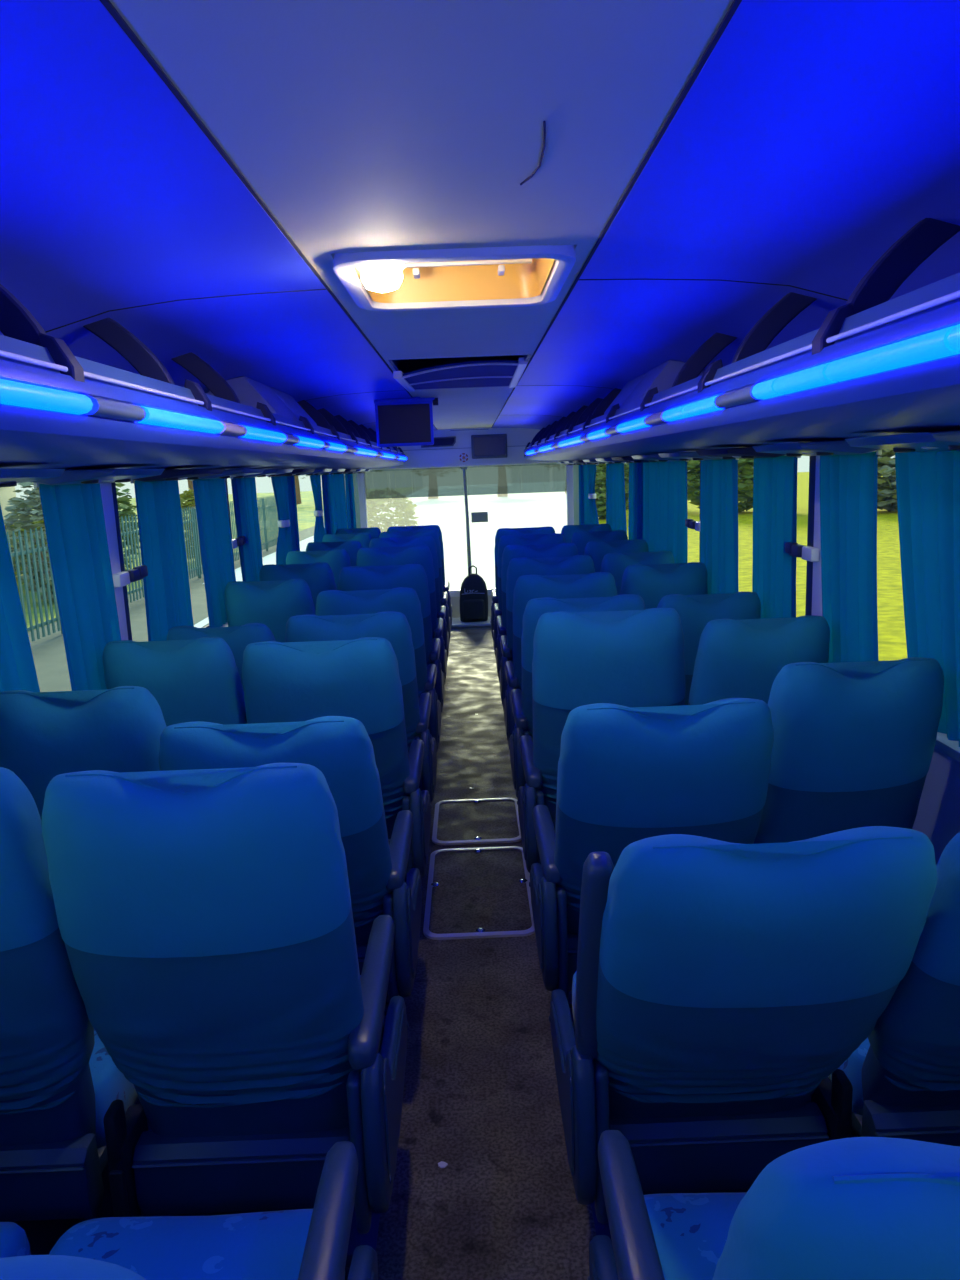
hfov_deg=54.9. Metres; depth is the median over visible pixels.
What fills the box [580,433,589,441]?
switch panel
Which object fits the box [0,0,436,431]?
ceiling
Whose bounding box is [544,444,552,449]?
light panel
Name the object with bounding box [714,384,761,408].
light panel
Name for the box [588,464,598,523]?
curtain
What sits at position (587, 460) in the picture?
unit
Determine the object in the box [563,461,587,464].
unit
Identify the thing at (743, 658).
seat
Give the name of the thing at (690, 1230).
seat cushion
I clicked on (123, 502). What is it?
bush
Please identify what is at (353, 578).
seat
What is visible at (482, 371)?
ceiling vent
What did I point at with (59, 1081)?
seat
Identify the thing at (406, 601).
seat
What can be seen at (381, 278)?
lamp
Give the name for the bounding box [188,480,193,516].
tree
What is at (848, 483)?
curtain
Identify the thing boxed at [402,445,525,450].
seam
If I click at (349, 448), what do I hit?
switch panel
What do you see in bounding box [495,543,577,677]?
seat
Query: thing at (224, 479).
post
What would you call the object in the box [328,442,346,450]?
light panel
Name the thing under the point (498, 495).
tree
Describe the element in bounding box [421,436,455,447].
mirror
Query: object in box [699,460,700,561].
window
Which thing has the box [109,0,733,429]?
ceiling
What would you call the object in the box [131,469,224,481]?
unit
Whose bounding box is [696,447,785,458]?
unit
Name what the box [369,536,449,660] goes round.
seat
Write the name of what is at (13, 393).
light panel
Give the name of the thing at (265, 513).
fence
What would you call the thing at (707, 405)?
light panel
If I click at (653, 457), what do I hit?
unit
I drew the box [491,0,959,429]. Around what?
ceiling
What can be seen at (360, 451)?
light panel
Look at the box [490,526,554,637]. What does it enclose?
seat
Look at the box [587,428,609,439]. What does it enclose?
light panel
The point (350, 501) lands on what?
curtain
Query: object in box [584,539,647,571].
seat
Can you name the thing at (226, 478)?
window
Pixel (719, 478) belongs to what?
curtain
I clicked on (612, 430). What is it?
switch panel
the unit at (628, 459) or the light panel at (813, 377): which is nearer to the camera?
the light panel at (813, 377)
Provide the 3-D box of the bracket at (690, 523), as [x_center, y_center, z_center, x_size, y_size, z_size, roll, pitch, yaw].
[1.077,-0.576,4.630,0.044,0.053,0.218,-4,11,-8]
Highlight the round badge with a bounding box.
[459,453,468,462]
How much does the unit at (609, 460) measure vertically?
0.040 m
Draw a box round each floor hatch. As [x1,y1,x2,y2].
[423,846,534,939]
[432,798,521,844]
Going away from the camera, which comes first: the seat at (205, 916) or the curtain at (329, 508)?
the seat at (205, 916)
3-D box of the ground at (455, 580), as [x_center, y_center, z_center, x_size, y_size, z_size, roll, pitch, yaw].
[-1.148,-0.402,17.607,8.400,0.200,13.200,-2,11,0]
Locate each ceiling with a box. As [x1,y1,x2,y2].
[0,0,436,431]
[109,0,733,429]
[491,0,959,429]
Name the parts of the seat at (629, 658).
panel, armrest, recliner post, backrest, seat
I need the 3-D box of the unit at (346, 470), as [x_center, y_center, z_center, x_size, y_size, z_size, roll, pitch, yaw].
[-1.129,-1.351,7.414,0.240,0.040,0.400,-2,11,0]
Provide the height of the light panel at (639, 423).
0.034 m
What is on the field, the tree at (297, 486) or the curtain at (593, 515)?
the tree at (297, 486)
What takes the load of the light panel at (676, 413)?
attached to the luggage rack at (924, 396)
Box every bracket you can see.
[231,536,245,548]
[685,519,699,531]
[785,542,819,561]
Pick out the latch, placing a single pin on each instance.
(120, 579)
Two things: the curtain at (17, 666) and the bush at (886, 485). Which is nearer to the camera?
the curtain at (17, 666)
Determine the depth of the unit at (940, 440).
1.87 m
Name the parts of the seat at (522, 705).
panel, armrest, seat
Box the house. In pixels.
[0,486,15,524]
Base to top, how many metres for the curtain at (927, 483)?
0.674 m
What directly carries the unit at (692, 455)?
attached to the luggage rack at (924, 396)
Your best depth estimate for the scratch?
1.26 m
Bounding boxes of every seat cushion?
[49,1209,344,1279]
[89,1029,138,1147]
[644,1192,746,1279]
[828,1038,869,1115]
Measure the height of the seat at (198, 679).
1.153 m
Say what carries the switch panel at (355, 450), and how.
attached to the luggage rack at (30, 438)
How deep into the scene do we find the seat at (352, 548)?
6.25 m
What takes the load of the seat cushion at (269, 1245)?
on the seat at (296, 1244)
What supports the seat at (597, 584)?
on the floor
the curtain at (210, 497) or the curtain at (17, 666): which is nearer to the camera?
the curtain at (17, 666)
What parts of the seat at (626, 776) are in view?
panel, armrest, recliner post, leg, backrest, seat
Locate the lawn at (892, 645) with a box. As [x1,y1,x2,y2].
[598,472,906,660]
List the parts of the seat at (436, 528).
seat, armrest, panel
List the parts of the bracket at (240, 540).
latch plate, latch handle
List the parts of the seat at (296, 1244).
seat, armrest, panel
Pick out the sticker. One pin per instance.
(475, 516)
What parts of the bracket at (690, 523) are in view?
latch handle, latch plate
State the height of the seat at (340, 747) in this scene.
1.105 m
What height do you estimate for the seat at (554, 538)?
1.169 m
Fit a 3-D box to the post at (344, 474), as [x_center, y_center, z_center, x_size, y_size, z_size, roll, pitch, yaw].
[-1.330,-1.293,9.029,0.042,0.730,0.110,-2,11,0]
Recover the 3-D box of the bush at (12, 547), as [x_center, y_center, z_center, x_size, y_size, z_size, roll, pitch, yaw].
[-13.661,-1.926,22.837,4.776,2.043,4.685,-2,11,0]
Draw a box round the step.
[451,617,490,628]
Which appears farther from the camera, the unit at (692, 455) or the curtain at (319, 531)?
the curtain at (319, 531)
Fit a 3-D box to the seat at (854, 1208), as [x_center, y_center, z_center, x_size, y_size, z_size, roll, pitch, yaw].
[0.430,0.854,1.107,0.534,1.125,0.785,-2,11,0]
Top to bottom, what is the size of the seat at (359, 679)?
1.139 m
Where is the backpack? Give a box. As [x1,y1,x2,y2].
[459,565,487,621]
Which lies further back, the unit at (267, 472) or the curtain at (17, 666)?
the unit at (267, 472)
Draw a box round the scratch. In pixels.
[520,121,545,184]
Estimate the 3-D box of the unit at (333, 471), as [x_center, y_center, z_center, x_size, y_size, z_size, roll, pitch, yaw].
[-1.120,-1.224,6.725,0.240,0.040,0.400,-2,11,0]
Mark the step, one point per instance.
(457, 623)
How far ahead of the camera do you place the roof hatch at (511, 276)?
2.29 m
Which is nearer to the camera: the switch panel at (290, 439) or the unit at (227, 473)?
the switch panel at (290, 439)
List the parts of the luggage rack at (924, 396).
lip panel, lip panel, rail, lip panel, rail, lip panel, rail, lip panel, rail, lip panel, rail, lip panel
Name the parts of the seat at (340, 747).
seat, backrest, leg, recliner post, armrest, panel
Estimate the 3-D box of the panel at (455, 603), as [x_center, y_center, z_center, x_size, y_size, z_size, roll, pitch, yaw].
[-0.101,-0.359,10.296,2.380,0.320,0.120,-2,11,0]
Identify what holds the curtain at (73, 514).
hanging from the rail
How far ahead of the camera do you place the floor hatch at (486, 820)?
4.30 m
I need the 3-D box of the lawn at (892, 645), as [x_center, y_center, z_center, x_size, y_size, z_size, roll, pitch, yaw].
[80.645,-13.958,73.754,156.800,0.200,172.000,-2,11,0]
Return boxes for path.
[28,499,392,691]
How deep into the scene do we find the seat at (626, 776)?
2.06 m
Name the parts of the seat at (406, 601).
seat, armrest, panel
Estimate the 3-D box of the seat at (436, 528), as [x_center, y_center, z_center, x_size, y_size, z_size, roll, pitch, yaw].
[-0.518,-0.422,8.045,0.533,1.176,0.653,-2,11,0]
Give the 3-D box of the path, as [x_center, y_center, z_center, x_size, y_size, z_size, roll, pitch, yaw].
[-7.783,-12.530,84.435,3.100,0.200,149.200,-2,11,0]
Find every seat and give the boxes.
[0,686,165,818]
[0,767,139,1221]
[0,1141,377,1279]
[0,1222,30,1257]
[41,763,408,1279]
[102,637,246,726]
[159,716,422,1015]
[167,623,275,691]
[225,579,315,642]
[242,637,431,882]
[259,562,336,609]
[285,611,437,801]
[286,549,350,589]
[306,541,361,565]
[315,587,441,749]
[322,533,372,547]
[335,527,380,537]
[338,564,444,712]
[356,545,447,681]
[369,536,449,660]
[379,530,450,642]
[387,525,452,624]
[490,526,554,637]
[493,533,565,657]
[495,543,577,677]
[499,555,594,706]
[503,572,616,745]
[509,594,645,797]
[517,608,685,872]
[529,698,773,1007]
[549,826,936,1223]
[561,524,611,542]
[571,530,627,554]
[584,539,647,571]
[587,1130,959,1279]
[600,551,674,594]
[620,562,707,608]
[657,592,760,704]
[688,615,829,704]
[754,657,943,843]
[828,832,959,1145]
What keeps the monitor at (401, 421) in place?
hanging from the ceiling at (359, 125)
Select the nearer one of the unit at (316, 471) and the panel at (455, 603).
the unit at (316, 471)
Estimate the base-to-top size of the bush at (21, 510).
2.852 m
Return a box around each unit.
[0,469,64,486]
[30,469,164,484]
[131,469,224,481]
[199,469,264,478]
[243,469,293,477]
[275,469,314,476]
[299,469,331,475]
[319,469,345,474]
[334,469,356,473]
[346,469,365,473]
[356,469,373,472]
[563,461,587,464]
[573,460,594,464]
[583,459,608,463]
[595,458,625,463]
[611,456,648,462]
[631,454,679,461]
[658,451,721,460]
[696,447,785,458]
[752,440,882,456]
[845,430,959,452]
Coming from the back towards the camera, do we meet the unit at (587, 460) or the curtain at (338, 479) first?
the curtain at (338, 479)
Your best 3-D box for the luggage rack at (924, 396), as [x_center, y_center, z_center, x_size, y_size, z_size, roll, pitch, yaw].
[0.808,-1.042,4.242,0.571,0.364,10.900,-2,11,0]
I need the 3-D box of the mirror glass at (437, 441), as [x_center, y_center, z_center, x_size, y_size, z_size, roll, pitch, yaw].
[-0.437,-2.094,9.776,0.340,0.079,0.005,-2,10,0]
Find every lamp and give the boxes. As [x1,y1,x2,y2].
[357,263,405,292]
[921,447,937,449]
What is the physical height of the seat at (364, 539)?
1.176 m
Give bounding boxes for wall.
[370,428,562,469]
[912,732,959,864]
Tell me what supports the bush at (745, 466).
on the lawn at (892, 645)
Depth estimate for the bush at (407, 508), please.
33.07 m
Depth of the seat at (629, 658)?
2.86 m
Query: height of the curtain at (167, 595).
0.672 m
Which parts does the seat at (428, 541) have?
seat, armrest, panel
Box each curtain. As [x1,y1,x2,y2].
[0,504,39,691]
[33,483,120,690]
[130,480,193,640]
[191,479,235,626]
[230,477,262,581]
[269,476,292,564]
[286,476,299,550]
[307,475,325,541]
[321,474,336,534]
[333,474,346,528]
[345,474,356,528]
[353,473,360,527]
[573,465,578,524]
[578,465,588,524]
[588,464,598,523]
[606,463,626,533]
[643,462,657,551]
[657,461,687,562]
[700,458,738,593]
[752,455,800,618]
[820,450,881,662]
[895,450,959,746]
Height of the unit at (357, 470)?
0.040 m
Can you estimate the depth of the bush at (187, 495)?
30.19 m
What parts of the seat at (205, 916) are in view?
seat, backrest, leg, recliner post, armrest, panel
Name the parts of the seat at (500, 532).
panel, armrest, seat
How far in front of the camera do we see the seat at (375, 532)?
7.65 m
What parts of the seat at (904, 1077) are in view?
backrest, seat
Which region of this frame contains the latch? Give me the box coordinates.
[112,565,147,587]
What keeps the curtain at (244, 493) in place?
hanging from the rail
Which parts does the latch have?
latch plate, latch handle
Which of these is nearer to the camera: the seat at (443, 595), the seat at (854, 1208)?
the seat at (854, 1208)
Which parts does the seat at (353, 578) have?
seat, armrest, panel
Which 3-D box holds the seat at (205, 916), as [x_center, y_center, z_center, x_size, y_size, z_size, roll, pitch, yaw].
[-0.435,0.727,1.845,0.533,1.172,0.665,-2,11,0]
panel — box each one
[0,379,92,414]
[85,396,145,421]
[138,406,223,433]
[216,421,246,436]
[242,426,285,442]
[281,433,299,444]
[295,436,323,447]
[320,441,329,448]
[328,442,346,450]
[343,445,352,451]
[349,447,357,452]
[356,448,367,454]
[366,450,376,455]
[451,595,491,617]
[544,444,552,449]
[558,439,570,446]
[568,436,582,444]
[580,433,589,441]
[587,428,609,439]
[605,425,621,435]
[616,416,648,432]
[644,411,668,425]
[662,405,690,421]
[682,395,722,415]
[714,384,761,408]
[752,378,783,399]
[773,362,836,393]
[825,325,959,381]
[947,324,959,350]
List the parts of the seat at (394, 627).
seat, recliner post, armrest, panel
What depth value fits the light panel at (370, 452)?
6.11 m
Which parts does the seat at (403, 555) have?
seat, armrest, panel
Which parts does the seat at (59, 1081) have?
seat, backrest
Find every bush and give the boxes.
[4,482,53,599]
[5,519,48,573]
[11,541,31,573]
[115,482,140,570]
[180,488,201,560]
[366,498,419,531]
[595,463,628,518]
[687,458,753,512]
[874,449,897,510]
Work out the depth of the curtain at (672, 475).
5.01 m
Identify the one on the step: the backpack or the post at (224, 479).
the backpack
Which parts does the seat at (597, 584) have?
panel, armrest, seat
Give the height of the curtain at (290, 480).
0.674 m
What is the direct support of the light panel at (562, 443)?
attached to the luggage rack at (924, 396)
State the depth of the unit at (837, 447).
2.42 m
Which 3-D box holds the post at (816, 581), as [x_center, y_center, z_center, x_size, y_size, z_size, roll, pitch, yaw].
[1.145,-0.283,3.070,0.042,0.730,0.110,-2,11,0]
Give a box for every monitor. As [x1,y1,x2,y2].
[374,397,437,446]
[471,434,507,458]
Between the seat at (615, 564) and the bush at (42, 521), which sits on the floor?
the seat at (615, 564)
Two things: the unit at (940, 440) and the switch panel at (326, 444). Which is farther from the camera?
the switch panel at (326, 444)
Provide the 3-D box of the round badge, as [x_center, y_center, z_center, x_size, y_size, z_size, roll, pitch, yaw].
[-0.173,-1.949,9.873,0.104,0.104,0.035,-2,11,0]
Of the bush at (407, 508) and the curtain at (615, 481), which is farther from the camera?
the bush at (407, 508)
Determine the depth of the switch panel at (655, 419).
2.82 m
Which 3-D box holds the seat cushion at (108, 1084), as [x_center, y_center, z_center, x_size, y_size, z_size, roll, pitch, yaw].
[-0.908,0.900,1.990,0.380,0.145,0.430,-2,10,0]
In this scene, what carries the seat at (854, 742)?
on the floor
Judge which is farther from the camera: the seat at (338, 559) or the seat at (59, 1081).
the seat at (338, 559)
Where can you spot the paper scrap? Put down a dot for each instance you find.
(441, 1164)
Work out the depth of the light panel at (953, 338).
1.08 m
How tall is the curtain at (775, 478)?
0.672 m
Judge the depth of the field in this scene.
53.06 m
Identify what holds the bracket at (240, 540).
attached to the post at (224, 479)
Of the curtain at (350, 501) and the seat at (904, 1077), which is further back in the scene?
the curtain at (350, 501)
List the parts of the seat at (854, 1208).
panel, armrest, seat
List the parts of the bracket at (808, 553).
latch handle, latch plate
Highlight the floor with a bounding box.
[10,628,857,1279]
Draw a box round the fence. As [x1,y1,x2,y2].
[6,496,278,640]
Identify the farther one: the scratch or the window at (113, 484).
the window at (113, 484)
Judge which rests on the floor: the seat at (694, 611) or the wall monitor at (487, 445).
the seat at (694, 611)
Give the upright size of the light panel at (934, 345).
0.034 m
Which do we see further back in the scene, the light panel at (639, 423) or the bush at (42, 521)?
the bush at (42, 521)
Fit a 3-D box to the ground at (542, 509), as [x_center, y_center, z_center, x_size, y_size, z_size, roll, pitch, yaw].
[3.870,-14.208,90.992,24.000,0.203,136.000,-2,11,0]
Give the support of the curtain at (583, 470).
hanging from the rail
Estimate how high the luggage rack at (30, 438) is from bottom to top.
0.364 m
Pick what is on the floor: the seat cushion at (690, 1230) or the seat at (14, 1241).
the seat at (14, 1241)
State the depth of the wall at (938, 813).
2.33 m
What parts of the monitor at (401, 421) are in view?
hinge knob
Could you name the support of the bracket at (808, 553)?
attached to the post at (816, 581)
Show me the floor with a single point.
(481, 1095)
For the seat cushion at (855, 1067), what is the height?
0.145 m
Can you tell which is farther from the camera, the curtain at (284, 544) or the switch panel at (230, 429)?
the curtain at (284, 544)
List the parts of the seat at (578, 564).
panel, armrest, seat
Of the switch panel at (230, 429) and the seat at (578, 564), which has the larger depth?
the seat at (578, 564)
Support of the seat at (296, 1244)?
on the floor
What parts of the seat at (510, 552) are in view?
panel, armrest, seat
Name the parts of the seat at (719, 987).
panel, armrest, recliner post, backrest, seat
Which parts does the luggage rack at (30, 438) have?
lip panel, rail, lip panel, rail, lip panel, rail, lip panel, rail, lip panel, rail, lip panel, lip panel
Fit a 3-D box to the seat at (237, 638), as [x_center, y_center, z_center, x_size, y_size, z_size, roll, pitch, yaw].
[-0.939,0.416,3.830,0.436,1.098,0.849,-2,11,0]
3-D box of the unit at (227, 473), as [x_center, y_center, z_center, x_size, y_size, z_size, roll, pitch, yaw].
[-1.083,-0.715,3.972,0.240,0.040,0.400,-2,11,0]
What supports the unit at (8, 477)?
attached to the luggage rack at (30, 438)
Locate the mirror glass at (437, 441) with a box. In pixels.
[423,438,454,445]
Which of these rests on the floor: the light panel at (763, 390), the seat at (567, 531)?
the seat at (567, 531)
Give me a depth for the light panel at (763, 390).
1.78 m
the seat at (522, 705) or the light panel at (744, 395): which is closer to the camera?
the light panel at (744, 395)
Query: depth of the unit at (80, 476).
2.41 m
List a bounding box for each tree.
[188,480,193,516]
[294,475,306,503]
[497,494,507,496]
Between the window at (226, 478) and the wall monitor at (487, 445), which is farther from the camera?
the wall monitor at (487, 445)
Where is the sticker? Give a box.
[471,512,487,522]
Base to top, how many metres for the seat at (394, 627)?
1.117 m
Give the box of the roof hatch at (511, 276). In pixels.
[333,245,575,311]
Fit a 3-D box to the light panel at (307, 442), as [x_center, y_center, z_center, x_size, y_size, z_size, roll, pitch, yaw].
[-0.690,-0.803,3.755,0.026,0.034,0.585,-2,11,0]
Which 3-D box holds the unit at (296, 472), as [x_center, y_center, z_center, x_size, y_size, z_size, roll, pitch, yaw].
[-1.101,-0.970,5.349,0.240,0.040,0.400,-2,11,0]
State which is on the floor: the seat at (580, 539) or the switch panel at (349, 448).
the seat at (580, 539)
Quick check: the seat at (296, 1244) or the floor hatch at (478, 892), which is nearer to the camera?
the seat at (296, 1244)
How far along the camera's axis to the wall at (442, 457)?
9.87 m
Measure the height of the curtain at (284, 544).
0.674 m
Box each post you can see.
[100,483,127,639]
[224,479,229,522]
[344,474,347,528]
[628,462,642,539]
[812,456,821,615]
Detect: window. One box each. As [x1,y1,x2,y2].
[111,482,209,640]
[226,478,234,567]
[357,463,573,596]
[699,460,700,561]
[805,456,815,614]
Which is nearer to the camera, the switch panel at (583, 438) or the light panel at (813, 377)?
the light panel at (813, 377)
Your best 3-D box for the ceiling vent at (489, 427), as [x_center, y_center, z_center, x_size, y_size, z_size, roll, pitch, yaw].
[-0.111,-2.215,9.709,0.440,0.016,0.100,-2,11,0]
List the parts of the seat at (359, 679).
seat, backrest, recliner post, armrest, panel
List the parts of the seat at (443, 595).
seat, armrest, panel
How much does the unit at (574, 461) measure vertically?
0.040 m
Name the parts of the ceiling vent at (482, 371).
rail, edge trim, edge trim, rail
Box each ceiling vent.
[389,355,530,391]
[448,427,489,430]
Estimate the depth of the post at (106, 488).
3.12 m
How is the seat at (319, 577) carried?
on the floor
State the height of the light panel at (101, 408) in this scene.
0.034 m
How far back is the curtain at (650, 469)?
5.60 m
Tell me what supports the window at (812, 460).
in the wall at (938, 813)
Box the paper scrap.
[438,1161,447,1167]
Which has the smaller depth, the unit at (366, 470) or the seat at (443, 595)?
the seat at (443, 595)
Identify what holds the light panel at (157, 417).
attached to the luggage rack at (30, 438)
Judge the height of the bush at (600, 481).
3.405 m
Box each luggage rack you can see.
[0,284,405,469]
[524,218,959,460]
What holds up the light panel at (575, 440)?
attached to the luggage rack at (924, 396)
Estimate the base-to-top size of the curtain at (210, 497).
0.674 m
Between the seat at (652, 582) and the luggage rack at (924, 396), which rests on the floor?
the seat at (652, 582)
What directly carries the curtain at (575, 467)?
hanging from the rail
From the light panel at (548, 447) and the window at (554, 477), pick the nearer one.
the light panel at (548, 447)
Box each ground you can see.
[194,572,494,627]
[202,492,566,583]
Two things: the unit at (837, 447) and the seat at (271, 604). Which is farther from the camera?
the seat at (271, 604)
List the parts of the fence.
fence rail, fence rail, fence post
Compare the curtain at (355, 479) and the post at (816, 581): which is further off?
the curtain at (355, 479)
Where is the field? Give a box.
[15,491,323,631]
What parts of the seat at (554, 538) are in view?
panel, armrest, seat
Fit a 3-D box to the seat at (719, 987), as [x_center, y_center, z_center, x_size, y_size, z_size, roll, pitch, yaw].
[0.422,0.745,1.774,0.533,1.098,0.835,-2,11,0]
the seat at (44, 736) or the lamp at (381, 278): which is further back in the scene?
the seat at (44, 736)

